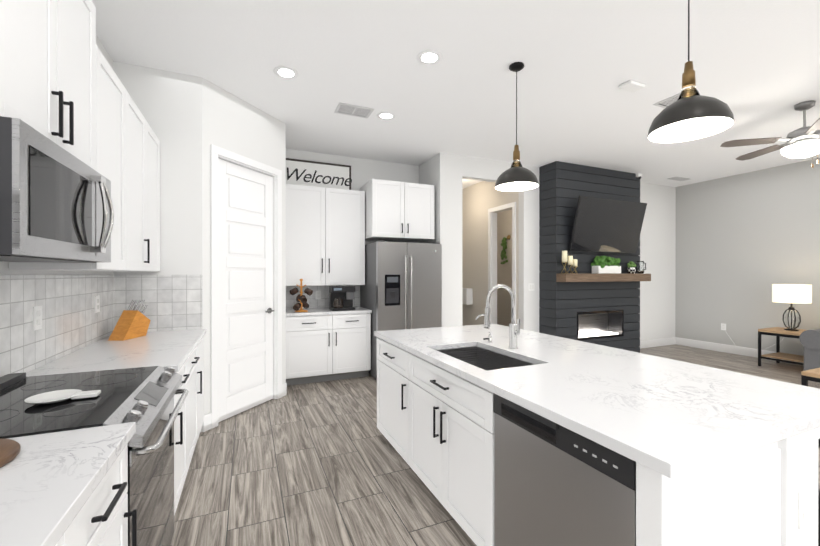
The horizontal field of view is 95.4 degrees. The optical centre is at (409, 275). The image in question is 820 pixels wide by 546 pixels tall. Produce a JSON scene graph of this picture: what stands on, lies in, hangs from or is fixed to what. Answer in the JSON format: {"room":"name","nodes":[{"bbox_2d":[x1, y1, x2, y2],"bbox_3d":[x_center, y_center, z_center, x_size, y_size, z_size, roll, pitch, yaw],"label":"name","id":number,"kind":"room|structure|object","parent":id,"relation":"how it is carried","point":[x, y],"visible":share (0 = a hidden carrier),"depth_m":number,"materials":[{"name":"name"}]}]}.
{"room":"kitchen and living room","nodes":[
{"label":"kitchen and living room","id":0,"kind":"room"},
{"bbox_2d":[0,35,112,274],"bbox_3d":[-1.263,-0.153,0.305,0.120,3.080,9.300,0,0,-24],"label":"wall","id":1,"kind":"structure","parent":0,"point":[4,268],"depth_m":2.11,"materials":[{"name":"white paint"}]},
{"bbox_2d":[0,0,15,268],"bbox_3d":[-1.113,-0.648,0.507,0.312,1.250,1.173,0,0,-24],"label":"upper cabinet","id":2,"kind":"object","parent":1,"relation":"attached to","point":[7,9],"depth_m":1.13,"materials":[{"name":"white wood"}]},
{"bbox_2d":[12,0,99,172],"bbox_3d":[-1.482,-0.866,1.355,0.312,0.818,0.796,0,0,-24],"label":"upper cabinet","id":3,"kind":"object","parent":1,"relation":"attached to","point":[62,86],"depth_m":1.44,"materials":[{"name":"white wood"}]},
{"bbox_2d":[0,116,113,262],"bbox_3d":[-1.427,-0.255,1.379,0.432,0.397,0.788,0,0,-24],"label":"microwave","id":4,"kind":"object","parent":3,"relation":"attached to","point":[56,205],"visible":1,"depth_m":1.24,"materials":[{"name":"grey metal"}]},
{"bbox_2d":[16,51,131,271],"bbox_3d":[-1.747,-0.566,1.964,0.312,1.080,0.532,0,0,-24],"label":"upper cabinet","id":5,"kind":"object","parent":1,"relation":"attached to","point":[115,101],"depth_m":2.07,"materials":[{"name":"white wood"}]},
{"bbox_2d":[0,275,201,376],"bbox_3d":[-1.068,0.293,0.784,0.620,0.585,5.020,0,0,-24],"label":"backsplash","id":6,"kind":"structure","parent":1,"relation":"attached to","point":[72,321],"depth_m":2.29,"materials":[{"name":"tile"}]},
{"bbox_2d":[33,305,41,330],"bbox_3d":[-1.862,0.214,1.867,0.008,0.118,0.075,0,0,-24],"label":"outlet","id":7,"kind":"object","parent":6,"relation":"attached to","point":[37,317],"depth_m":1.86,"materials":[{"name":"white plastic"}]},
{"bbox_2d":[95,295,99,312],"bbox_3d":[-2.186,0.203,2.609,0.008,0.118,0.075,0,0,-24],"label":"outlet","id":8,"kind":"object","parent":6,"relation":"attached to","point":[97,298],"depth_m":2.60,"materials":[{"name":"white plastic"}]},
{"bbox_2d":[132,99,151,271],"bbox_3d":[-1.924,-0.567,2.370,0.312,1.080,0.596,0,0,-24],"label":"upper cabinet","id":9,"kind":"object","parent":1,"relation":"attached to","point":[141,130],"depth_m":2.57,"materials":[{"name":"white wood"}]},
{"bbox_2d":[152,130,159,271],"bbox_3d":[-2.100,-0.568,2.775,0.312,1.080,0.530,0,0,-24],"label":"upper cabinet","id":10,"kind":"object","parent":1,"relation":"attached to","point":[155,141],"depth_m":2.96,"materials":[{"name":"white wood"}]},
{"bbox_2d":[113,61,285,431],"bbox_3d":[-2.052,-0.160,3.981,1.370,3.080,1.630,0,0,-24],"label":"wall","id":11,"kind":"structure","parent":0,"point":[190,119],"depth_m":3.19,"materials":[{"name":"white paint"}]},
{"bbox_2d":[203,144,286,431],"bbox_3d":[-1.630,0.100,3.717,0.118,2.500,1.060,0,0,21],"label":"door frame","id":12,"kind":"structure","parent":11,"relation":"attached to","point":[211,420],"depth_m":3.52,"materials":[{"name":"white wood"}]},
{"bbox_2d":[218,158,273,421],"bbox_3d":[-1.631,0.140,3.716,0.551,2.406,0.556,0,0,-24],"label":"pantry door","id":13,"kind":"structure","parent":11,"relation":"in","point":[245,271],"depth_m":3.69,"materials":[{"name":"white wood"}]},
{"bbox_2d":[286,149,418,306],"bbox_3d":[-0.884,-0.163,5.444,2.180,3.080,0.120,0,0,-24],"label":"wall","id":14,"kind":"structure","parent":0,"point":[364,171],"depth_m":5.48,"materials":[{"name":"white paint"}]},
{"bbox_2d":[286,285,358,308],"bbox_3d":[-1.131,0.358,4.961,1.100,0.440,0.570,0,0,-24],"label":"backsplash","id":15,"kind":"structure","parent":14,"relation":"attached to","point":[312,301],"depth_m":5.18,"materials":[{"name":"tile"}]},
{"bbox_2d":[316,291,320,298],"bbox_3d":[-1.276,0.278,5.194,0.075,0.118,0.008,0,0,-24],"label":"outlet","id":16,"kind":"object","parent":15,"relation":"attached to","point":[318,294],"visible":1,"depth_m":5.19,"materials":[{"name":"white plastic"}]},
{"bbox_2d":[286,184,364,285],"bbox_3d":[-1.174,-0.507,5.043,1.082,1.290,0.380,0,0,-24],"label":"upper cabinet","id":17,"kind":"object","parent":14,"relation":"attached to","point":[325,236],"visible":0.92,"depth_m":4.89,"materials":[{"name":"white wood"}]},
{"bbox_2d":[286,158,351,189],"bbox_3d":[-1.281,-1.361,5.165,0.950,0.413,0.031,0,0,-24],"label":"welcome sign","id":18,"kind":"object","parent":17,"relation":"on","point":[331,170],"visible":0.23,"depth_m":5.16,"materials":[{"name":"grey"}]},
{"bbox_2d":[359,179,433,242],"bbox_3d":[-0.191,-0.882,5.323,0.915,0.760,0.650,0,0,-24],"label":"upper cabinet","id":19,"kind":"object","parent":14,"relation":"attached to","point":[396,211],"visible":1,"depth_m":5.05,"materials":[{"name":"white wood"}]},
{"bbox_2d":[419,156,434,242],"bbox_3d":[0.111,-0.164,6.341,0.360,3.080,2.130,0,0,-24],"label":"wall","id":20,"kind":"structure","parent":0,"point":[427,169],"depth_m":5.49,"materials":[{"name":"white paint"}]},
{"bbox_2d":[92,0,819,188],"bbox_3d":[2.163,-1.738,3.104,9.400,0.080,11.700,0,0,-24],"label":"ceiling","id":21,"kind":"structure","parent":0,"point":[756,65],"depth_m":3.07,"materials":[{"name":"white paint"}]},
{"bbox_2d":[274,66,297,78],"bbox_3d":[-1.039,-1.693,3.127,0.196,0.008,0.196,0,0,-24],"label":"recessed light","id":22,"kind":"object","parent":21,"relation":"in","point":[284,72],"visible":1,"depth_m":3.12,"materials":[{"name":"white plastic"}]},
{"bbox_2d":[334,102,373,117],"bbox_3d":[-0.578,-1.695,3.852,0.360,0.007,0.240,0,0,-24],"label":"ceiling vent","id":23,"kind":"object","parent":21,"relation":"in","point":[353,110],"visible":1,"depth_m":3.84,"materials":[{"name":"white metal"}]},
{"bbox_2d":[377,112,394,119],"bbox_3d":[-0.256,-1.695,3.978,0.196,0.008,0.196,0,0,-24],"label":"recessed light","id":24,"kind":"object","parent":21,"relation":"in","point":[386,115],"visible":1,"depth_m":3.97,"materials":[{"name":"white plastic"}]},
{"bbox_2d":[417,50,441,64],"bbox_3d":[0.150,-1.693,2.908,0.196,0.008,0.196,0,0,-24],"label":"recessed light","id":25,"kind":"object","parent":21,"relation":"in","point":[429,57],"visible":1,"depth_m":2.90,"materials":[{"name":"white plastic"}]},
{"bbox_2d":[495,62,538,190],"bbox_3d":[0.865,-1.207,3.030,0.344,0.981,0.344,0,0,-24],"label":"pendant lamp","id":26,"kind":"object","parent":21,"relation":"hanging from","point":[516,176],"visible":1,"depth_m":3.00,"materials":[{"name":"black metal"}]},
{"bbox_2d":[619,80,644,92],"bbox_3d":[1.980,-1.682,3.328,0.200,0.031,0.120,0,0,-24],"label":"smoke detector","id":27,"kind":"object","parent":21,"relation":"attached to","point":[632,86],"visible":1,"depth_m":3.30,"materials":[{"name":"white plastic"}]},
{"bbox_2d":[653,93,679,107],"bbox_3d":[2.716,-1.695,3.679,0.520,0.007,0.300,0,0,-24],"label":"ceiling vent","id":28,"kind":"object","parent":21,"relation":"in","point":[667,102],"visible":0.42,"depth_m":3.65,"materials":[{"name":"white metal"}]},
{"bbox_2d":[668,177,689,180],"bbox_3d":[4.759,-1.700,6.602,0.400,0.007,0.160,0,0,-24],"label":"ceiling vent","id":29,"kind":"object","parent":21,"relation":"in","point":[678,178],"visible":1,"depth_m":6.57,"materials":[{"name":"white metal"}]},
{"bbox_2d":[648,0,733,142],"bbox_3d":[1.380,-1.204,1.848,0.344,0.981,0.344,0,0,-24],"label":"pendant lamp","id":30,"kind":"object","parent":21,"relation":"hanging from","point":[691,113],"visible":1,"depth_m":1.83,"materials":[{"name":"black metal"}]},
{"bbox_2d":[720,100,819,167],"bbox_3d":[3.969,-1.367,3.721,1.297,0.665,1.340,0,0,-24],"label":"ceiling fan","id":31,"kind":"object","parent":21,"relation":"hanging from","point":[804,141],"visible":1,"depth_m":3.69,"materials":[{"name":"grey metal"}]},
{"bbox_2d":[462,181,518,326],"bbox_3d":[1.315,-0.165,6.932,0.120,3.080,2.248,0,0,-24],"label":"wall","id":32,"kind":"structure","parent":0,"point":[479,199],"depth_m":7.05,"materials":[{"name":"beige paint"}]},
{"bbox_2d":[462,288,472,304],"bbox_3d":[1.028,0.404,7.233,0.134,0.300,0.470,0,0,-24],"label":"shelf","id":33,"kind":"object","parent":32,"relation":"attached to","point":[467,296],"visible":0.5,"depth_m":7.03,"materials":[{"name":"white"}]},
{"bbox_2d":[488,202,515,323],"bbox_3d":[1.586,0.091,6.287,0.138,2.510,0.730,0,0,-24],"label":"door frame","id":34,"kind":"structure","parent":32,"relation":"attached to","point":[492,249],"depth_m":6.53,"materials":[{"name":"white wood"}]},
{"bbox_2d":[500,235,510,263],"bbox_3d":[2.108,-0.566,8.309,0.141,0.655,0.234,0,0,-24],"label":"potted plant","id":35,"kind":"object","parent":32,"relation":"hanging from","point":[504,245],"visible":1,"depth_m":8.28,"materials":[{"name":"green plant"}]},
{"bbox_2d":[170,344,819,545],"bbox_3d":[2.163,1.392,3.110,9.400,0.080,11.700,0,0,-24],"label":"floor","id":36,"kind":"structure","parent":0,"point":[323,463],"depth_m":2.49,"materials":[{"name":"tile"}]},
{"bbox_2d":[56,505,87,545],"bbox_3d":[-0.873,0.929,0.368,0.616,0.855,0.720,0,0,-24],"label":"base cabinet","id":37,"kind":"object","parent":36,"relation":"on","point":[78,535],"depth_m":0.85,"materials":[{"name":"white wood"}]},
{"bbox_2d":[0,366,188,545],"bbox_3d":[-1.296,0.891,1.438,0.692,0.917,0.796,0,0,-24],"label":"range","id":38,"kind":"object","parent":36,"relation":"on","point":[142,398],"visible":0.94,"depth_m":1.43,"materials":[{"name":"grey glass"}]},
{"bbox_2d":[24,389,100,403],"bbox_3d":[-1.272,0.447,1.371,0.207,0.015,0.153,0,0,-24],"label":"spoon rest","id":39,"kind":"object","parent":38,"relation":"on","point":[51,397],"visible":1,"depth_m":1.38,"materials":[{"name":"white ceramic"}]},
{"bbox_2d":[88,449,135,545],"bbox_3d":[-1.070,0.928,0.822,0.616,0.855,0.511,0,0,-24],"label":"base cabinet","id":40,"kind":"object","parent":36,"relation":"on","point":[108,514],"depth_m":1.04,"materials":[{"name":"white wood"}]},
{"bbox_2d":[0,422,135,545],"bbox_3d":[-0.605,0.485,-0.225,0.638,0.035,2.800,0,0,-24],"label":"countertop","id":41,"kind":"structure","parent":40,"relation":"on","point":[48,485],"depth_m":0.86,"materials":[{"name":"white stone"}]},
{"bbox_2d":[0,439,20,467],"bbox_3d":[-1.111,0.454,0.885,0.260,0.022,0.260,0,0,-24],"label":"serving board","id":42,"kind":"object","parent":41,"relation":"on","point":[10,449],"visible":1,"depth_m":0.95,"materials":[{"name":"brown wood"}]},
{"bbox_2d":[83,357,191,545],"bbox_3d":[-1.596,0.926,2.028,0.616,0.855,0.521,0,0,-24],"label":"base cabinet","id":43,"kind":"object","parent":36,"relation":"on","point":[183,421],"depth_m":2.20,"materials":[{"name":"white wood"}]},
{"bbox_2d":[26,329,205,376],"bbox_3d":[-1.764,0.480,2.436,0.638,0.035,1.406,0,0,-24],"label":"countertop","id":44,"kind":"structure","parent":43,"relation":"on","point":[163,349],"depth_m":2.18,"materials":[{"name":"white stone"}]},
{"bbox_2d":[108,300,150,340],"bbox_3d":[-2.070,0.324,2.764,0.110,0.274,0.276,0,0,1],"label":"knife block","id":45,"kind":"object","parent":44,"relation":"on","point":[133,322],"visible":1,"depth_m":2.74,"materials":[{"name":"brown wood"}]},
{"bbox_2d":[192,345,199,455],"bbox_3d":[-1.771,0.925,2.431,0.616,0.855,0.600,0,0,-24],"label":"base cabinet","id":46,"kind":"object","parent":36,"relation":"on","point":[195,356],"depth_m":2.76,"materials":[{"name":"white wood"}]},
{"bbox_2d":[200,341,203,430],"bbox_3d":[-1.960,0.925,2.865,0.616,0.855,0.466,0,0,-24],"label":"base cabinet","id":47,"kind":"object","parent":36,"relation":"on","point":[201,342],"depth_m":3.06,"materials":[{"name":"white wood"}]},
{"bbox_2d":[286,307,371,385],"bbox_3d":[-1.113,0.903,4.924,1.090,0.890,0.629,0,0,-24],"label":"base cabinet","id":48,"kind":"object","parent":36,"relation":"on","point":[324,344],"visible":0.98,"depth_m":4.67,"materials":[{"name":"white wood"}]},
{"bbox_2d":[290,279,312,311],"bbox_3d":[-1.363,0.250,4.680,0.264,0.415,0.314,0,0,-24],"label":"mug tree","id":49,"kind":"object","parent":48,"relation":"on","point":[302,300],"visible":1,"depth_m":4.66,"materials":[{"name":"brown wood"}]},
{"bbox_2d":[329,286,355,310],"bbox_3d":[-0.881,0.301,4.876,0.300,0.312,0.236,0,0,-24],"label":"coffee maker","id":50,"kind":"object","parent":48,"relation":"on","point":[341,298],"visible":1,"depth_m":4.85,"materials":[{"name":"black plastic"}]},
{"bbox_2d":[360,240,441,380],"bbox_3d":[-0.134,0.453,5.197,0.904,1.786,0.875,0,0,-24],"label":"fridge","id":51,"kind":"object","parent":36,"relation":"on","point":[401,289],"visible":0.75,"depth_m":4.85,"materials":[{"name":"grey metal"}]},
{"bbox_2d":[376,336,819,545],"bbox_3d":[0.553,0.926,2.153,0.867,0.855,2.317,0,0,-24],"label":"kitchen island","id":52,"kind":"object","parent":36,"relation":"on","point":[720,457],"depth_m":1.24,"materials":[{"name":"white"}]},
{"bbox_2d":[493,393,635,545],"bbox_3d":[0.758,0.878,1.427,0.620,0.751,0.632,0,0,-24],"label":"dishwasher","id":53,"kind":"object","parent":52,"relation":"in","point":[555,484],"visible":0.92,"depth_m":1.28,"materials":[{"name":"grey metal"}]},
{"bbox_2d":[374,324,819,471],"bbox_3d":[0.719,0.481,2.228,1.190,0.035,2.340,0,0,-24],"label":"island countertop","id":54,"kind":"structure","parent":52,"relation":"on","point":[672,415],"depth_m":1.46,"materials":[{"name":"white stone"}]},
{"bbox_2d":[437,347,532,370],"bbox_3d":[0.418,0.593,2.206,0.396,0.187,0.676,0,0,-24],"label":"sink basin","id":55,"kind":"object","parent":54,"relation":"in","point":[485,359],"visible":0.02,"depth_m":2.50,"materials":[{"name":"black metal"}]},
{"bbox_2d":[476,284,519,348],"bbox_3d":[0.527,0.259,2.408,0.248,0.406,0.310,0,0,-24],"label":"faucet","id":56,"kind":"object","parent":54,"relation":"on","point":[514,329],"visible":1,"depth_m":2.33,"materials":[{"name":"silver metal"}]},
{"bbox_2d":[758,327,805,365],"bbox_3d":[5.510,1.072,5.380,0.550,0.549,0.550,0,0,-24],"label":"end table","id":57,"kind":"object","parent":36,"relation":"on","point":[778,333],"visible":0.6,"depth_m":5.39,"materials":[{"name":"brown wood"}]},
{"bbox_2d":[772,284,811,330],"bbox_3d":[5.503,0.466,5.381,0.400,0.660,0.400,0,0,-24],"label":"table lamp","id":58,"kind":"object","parent":57,"relation":"on","point":[791,294],"visible":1,"depth_m":5.30,"materials":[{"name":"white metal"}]},
{"bbox_2d":[799,329,819,370],"bbox_3d":[6.006,0.924,3.965,0.970,0.849,2.400,0,0,-24],"label":"sofa","id":59,"kind":"object","parent":36,"relation":"on","point":[810,341],"visible":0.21,"depth_m":4.78,"materials":[{"name":"fabric"}]},
{"bbox_2d":[801,368,819,385],"bbox_3d":[4.319,1.136,3.143,0.720,0.429,1.240,0,0,-24],"label":"coffee table","id":60,"kind":"object","parent":36,"relation":"on","point":[810,375],"visible":0.5,"depth_m":3.54,"materials":[{"name":"brown wood"}]},
{"bbox_2d":[818,439,819,545],"bbox_3d":[1.447,0.946,1.586,0.394,0.815,0.394,0,0,-24],"label":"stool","id":61,"kind":"object","parent":36,"relation":"on","point":[818,503],"visible":0.04,"depth_m":1.50,"materials":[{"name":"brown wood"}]},
{"bbox_2d":[435,152,675,340],"bbox_3d":[2.820,-0.164,6.294,5.290,3.080,0.120,0,0,-24],"label":"wall","id":62,"kind":"structure","parent":0,"point":[444,174],"depth_m":5.83,"materials":[{"name":"white paint"}]},
{"bbox_2d":[528,283,533,290],"bbox_3d":[1.897,0.187,5.822,0.116,0.116,0.009,0,0,-24],"label":"switch plate","id":63,"kind":"object","parent":62,"relation":"attached to","point":[530,286],"visible":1,"depth_m":5.82,"materials":[{"name":"white plastic"}]},
{"bbox_2d":[639,337,675,348],"bbox_3d":[4.443,1.275,6.929,1.488,0.140,0.018,0,0,-24],"label":"baseboard","id":64,"kind":"structure","parent":62,"relation":"attached to","point":[664,341],"depth_m":7.01,"materials":[{"name":"white wood"}]},
{"bbox_2d":[539,161,639,352],"bbox_3d":[2.969,-0.164,6.103,1.870,3.080,0.350,0,0,-24],"label":"wall","id":65,"kind":"structure","parent":0,"point":[563,186],"depth_m":5.79,"materials":[{"name":"black wood"}]},
{"bbox_2d":[576,310,622,339],"bbox_3d":[2.988,0.791,6.086,1.042,0.432,0.292,0,0,-24],"label":"fireplace insert","id":66,"kind":"object","parent":65,"relation":"in","point":[598,324],"visible":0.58,"depth_m":6.22,"materials":[{"name":"black glass"}]},
{"bbox_2d":[556,273,650,281],"bbox_3d":[3.077,0.039,5.855,1.870,0.125,0.188,0,0,-24],"label":"mantel shelf","id":67,"kind":"object","parent":65,"relation":"attached to","point":[568,277],"visible":1,"depth_m":5.67,"materials":[{"name":"brown wood"}]},
{"bbox_2d":[561,251,577,272],"bbox_3d":[2.370,-0.198,5.531,0.268,0.346,0.094,0,0,-13],"label":"candle","id":68,"kind":"object","parent":67,"relation":"on","point":[572,261],"visible":1,"depth_m":5.51,"materials":[{"name":"beige wax"}]},
{"bbox_2d":[590,256,620,273],"bbox_3d":[3.094,-0.165,5.868,0.544,0.281,0.201,0,0,-24],"label":"planter","id":69,"kind":"object","parent":67,"relation":"on","point":[605,265],"visible":1,"depth_m":5.79,"materials":[{"name":"white ceramic"}]},
{"bbox_2d":[627,261,635,273],"bbox_3d":[3.631,-0.127,6.105,0.152,0.204,0.121,0,0,-24],"label":"plant pot","id":70,"kind":"object","parent":67,"relation":"on","point":[631,265],"visible":1,"depth_m":6.07,"materials":[{"name":"ceramic"}]},
{"bbox_2d":[636,261,645,273],"bbox_3d":[3.832,-0.128,6.179,0.170,0.205,0.116,0,0,-24],"label":"glass pitcher","id":71,"kind":"object","parent":67,"relation":"on","point":[640,269],"visible":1,"depth_m":6.13,"materials":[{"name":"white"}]},
{"bbox_2d":[569,195,646,252],"bbox_3d":[3.091,-0.759,5.821,1.460,0.804,0.257,0,0,-24],"label":"television","id":72,"kind":"object","parent":65,"relation":"attached to","point":[607,225],"visible":1,"depth_m":5.76,"materials":[{"name":"black plastic"}]},
{"bbox_2d":[675,158,819,355],"bbox_3d":[6.853,-0.159,3.509,0.120,3.080,8.450,0,0,-24],"label":"wall","id":73,"kind":"structure","parent":0,"point":[745,242],"depth_m":6.21,"materials":[{"name":"grey paint"}]},
{"bbox_2d":[721,323,725,330],"bbox_3d":[5.474,0.905,6.515,0.008,0.118,0.075,0,0,-24],"label":"outlet","id":74,"kind":"object","parent":73,"relation":"attached to","point":[723,326],"visible":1,"depth_m":6.51,"materials":[{"name":"white plastic"}]},
{"bbox_2d":[676,337,800,362],"bbox_3d":[6.800,1.281,3.466,0.015,0.140,8.250,0,0,-24],"label":"baseboard","id":75,"kind":"structure","parent":73,"relation":"attached to","point":[719,347],"depth_m":6.53,"materials":[{"name":"white wood"}]}
]}

